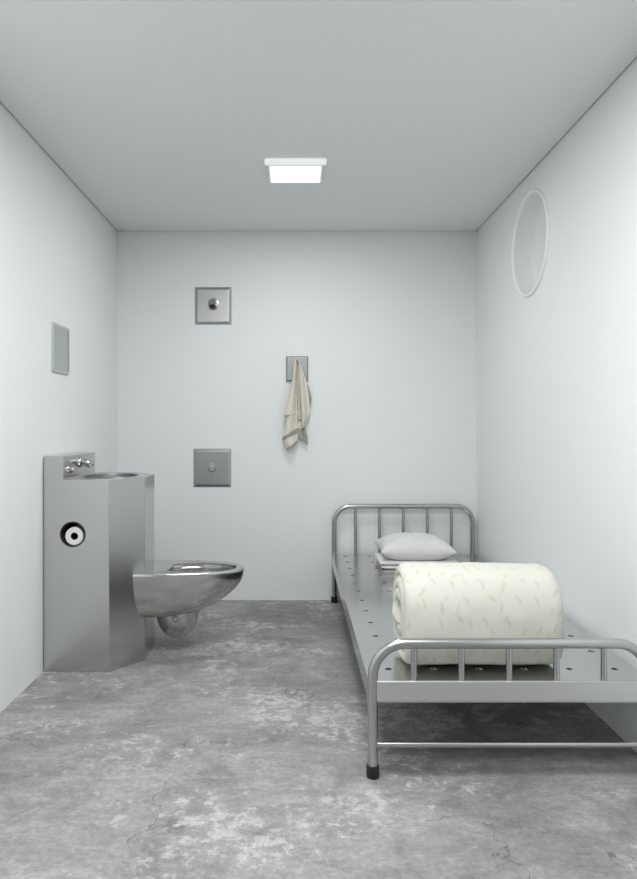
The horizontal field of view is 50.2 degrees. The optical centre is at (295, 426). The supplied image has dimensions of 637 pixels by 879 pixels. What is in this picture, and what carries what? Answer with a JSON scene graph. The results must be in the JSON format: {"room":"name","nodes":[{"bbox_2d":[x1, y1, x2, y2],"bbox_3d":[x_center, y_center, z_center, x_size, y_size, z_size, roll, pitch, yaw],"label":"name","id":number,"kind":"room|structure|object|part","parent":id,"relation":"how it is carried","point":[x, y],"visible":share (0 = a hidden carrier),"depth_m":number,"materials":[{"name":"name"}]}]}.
{"room":"prison interior","nodes":[
{"label":"prison interior","id":0,"kind":"room"},
{"bbox_2d":[0,101,116,712],"bbox_3d":[-1.154,-0.100,1.833,0.120,2.320,4.667,0,0,0],"label":"wall","id":1,"kind":"structure","parent":0,"point":[58,251],"depth_m":2.87,"materials":[{"name":"white paint"}]},
{"bbox_2d":[51,322,69,374],"bbox_3d":[-1.091,-0.360,3.158,0.009,0.224,0.225,0,0,0],"label":"wall panel","id":2,"kind":"object","parent":1,"relation":"attached to","point":[60,335],"visible":1,"depth_m":3.15,"materials":[{"name":"grey metal"}]},
{"bbox_3d":[-1.090,-0.360,3.153,0.006,0.194,0.186,0,0,0],"label":"mirror plate","id":3,"kind":"part","parent":2,"relation":"part of","materials":[{"name":"silver metal"}]},
{"bbox_2d":[117,230,476,599],"bbox_3d":[0.009,-0.100,4.227,2.445,2.320,0.120,0,0,0],"label":"wall","id":4,"kind":"structure","parent":0,"point":[385,322],"depth_m":4.17,"materials":[{"name":"white paint"}]},
{"bbox_2d":[194,449,230,486],"bbox_3d":[-0.509,0.250,4.158,0.230,0.235,0.022,0,0,0],"label":"plate","id":5,"kind":"object","parent":4,"relation":"attached to","point":[212,467],"visible":1,"depth_m":4.16,"materials":[{"name":"silver metal"}]},
{"bbox_2d":[195,287,230,324],"bbox_3d":[-0.504,-0.742,4.133,0.224,0.229,0.072,0,0,0],"label":"plate","id":6,"kind":"object","parent":4,"relation":"attached to","point":[212,304],"visible":1,"depth_m":4.16,"materials":[{"name":"silver metal"}]},
{"bbox_2d":[286,356,307,381],"bbox_3d":[0.010,-0.356,4.132,0.136,0.155,0.075,0,0,0],"label":"plate","id":7,"kind":"object","parent":4,"relation":"attached to","point":[289,359],"visible":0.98,"depth_m":4.14,"materials":[{"name":"grey metal"}]},
{"bbox_2d":[282,358,311,449],"bbox_3d":[0.009,-0.138,4.116,0.179,0.559,0.067,0,0,0],"label":"towel","id":8,"kind":"object","parent":7,"relation":"hanging from","point":[297,406],"visible":1,"depth_m":4.11,"materials":[{"name":"beige fabric"}]},
{"bbox_2d":[0,600,636,878],"bbox_3d":[0.009,1.110,1.893,2.445,0.100,4.787,0,0,0],"label":"floor","id":9,"kind":"structure","parent":0,"point":[237,748],"depth_m":2.07,"materials":[{"name":"grey concrete"}]},
{"bbox_2d":[44,452,243,671],"bbox_3d":[-0.665,0.593,3.193,0.845,0.934,0.513,0,0,0],"label":"sink","id":10,"kind":"object","parent":9,"relation":"on","point":[104,593],"visible":0.98,"depth_m":2.96,"materials":[{"name":"silver metal"}]},
{"bbox_2d":[65,524,83,544],"bbox_3d":[-0.959,0.474,2.995,0.079,0.079,0.100,0,0,0],"label":"toilet paper roll","id":11,"kind":"object","parent":10,"relation":"in","point":[74,535],"visible":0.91,"depth_m":2.95,"materials":[{"name":"white paper"}]},
{"bbox_3d":[-0.974,0.163,3.160,0.059,0.050,0.050,0,0,0],"label":"spout","id":12,"kind":"part","parent":10,"relation":"part of","materials":[{"name":"silver metal"}]},
{"bbox_2d":[82,473,137,477],"bbox_3d":[-0.862,0.299,3.175,0.248,0.148,0.312,0,0,0],"label":"basin","id":13,"kind":"object","parent":10,"relation":"in","point":[84,475],"depth_m":3.29,"materials":[{"name":"grey metal"}]},
{"bbox_3d":[-0.494,0.764,3.213,0.502,0.208,0.348,0,0,0],"label":"toilet bowl","id":14,"kind":"part","parent":10,"relation":"part of","materials":[{"name":"silver metal"}]},
{"bbox_2d":[172,568,229,571],"bbox_3d":[-0.434,0.755,3.212,0.319,0.134,0.231,0,0,0],"label":"basin","id":15,"kind":"object","parent":10,"relation":"in","point":[173,569],"depth_m":3.28,"materials":[{"name":"silver metal"}]},
{"bbox_2d":[331,504,636,779],"bbox_3d":[0.652,0.762,3.085,0.875,0.596,2.089,0,0,0],"label":"bed","id":16,"kind":"object","parent":9,"relation":"on","point":[597,674],"visible":0.51,"depth_m":2.05,"materials":[{"name":"metal"}]},
{"bbox_3d":[0.652,0.756,4.110,0.867,0.584,0.031,0,0,0],"label":"head frame","id":17,"kind":"part","parent":16,"relation":"part of","materials":[{"name":"metal"}]},
{"bbox_2d":[375,553,457,568],"bbox_3d":[0.669,0.743,3.783,0.426,0.042,0.289,0,0,0],"label":"sheet","id":18,"kind":"object","parent":16,"relation":"on","point":[386,563],"visible":0.36,"depth_m":3.66,"materials":[{"name":"white fabric"}]},
{"bbox_2d":[374,532,456,559],"bbox_3d":[0.659,0.653,3.785,0.410,0.132,0.340,0,0,0],"label":"pillow","id":19,"kind":"object","parent":18,"relation":"on","point":[395,546],"visible":1,"depth_m":3.65,"materials":[{"name":"white fabric"}]},
{"bbox_2d":[392,562,563,664],"bbox_3d":[0.589,0.607,2.250,0.532,0.309,0.319,0,0,0],"label":"mattress","id":20,"kind":"object","parent":16,"relation":"on","point":[431,599],"visible":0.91,"depth_m":2.11,"materials":[{"name":"beige fabric"}]},
{"bbox_3d":[0.652,0.844,2.060,0.867,0.408,0.031,0,0,0],"label":"foot frame","id":21,"kind":"part","parent":16,"relation":"part of","materials":[{"name":"metal"}]},
{"bbox_3d":[0.652,0.796,2.049,0.814,0.060,0.004,0,0,0],"label":"plate","id":22,"kind":"part","parent":16,"relation":"part of","materials":[{"name":"metal"}]},
{"bbox_2d":[0,0,636,230],"bbox_3d":[0.009,-1.280,1.833,2.445,0.160,4.907,0,0,0],"label":"ceiling","id":23,"kind":"structure","parent":0,"point":[167,115],"depth_m":2.47,"materials":[{"name":"white paint"}]},
{"bbox_2d":[264,158,326,182],"bbox_3d":[0.000,-1.188,3.161,0.278,0.023,0.254,0,0,0],"label":"recessed light","id":24,"kind":"object","parent":23,"relation":"in","point":[280,170],"visible":1,"depth_m":3.11,"materials":[{"name":"white plastic"}]},
{"bbox_2d":[270,166,320,182],"bbox_3d":[0.000,-1.180,3.181,0.234,0.006,0.194,0,0,0],"label":"diffuser","id":25,"kind":"object","parent":24,"relation":"attached to","point":[278,174],"depth_m":3.17,"materials":[{"name":"white plastic"}]},
{"bbox_2d":[477,56,636,751],"bbox_3d":[1.221,-0.100,1.833,0.220,2.320,4.667,0,0,0],"label":"wall","id":26,"kind":"structure","parent":0,"point":[557,364],"depth_m":2.73,"materials":[{"name":"white paint"}]},
{"bbox_2d":[512,189,549,296],"bbox_3d":[1.153,-0.865,3.215,0.112,0.494,0.494,0,0,0],"label":"window","id":27,"kind":"structure","parent":26,"relation":"in","point":[531,234],"depth_m":3.38,"materials":[{"name":"white glass"}]},
{"bbox_3d":[1.204,-0.865,3.215,0.011,0.454,0.454,0,0,0],"label":"pane","id":28,"kind":"part","parent":27,"relation":"part of","materials":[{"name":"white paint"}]}
]}

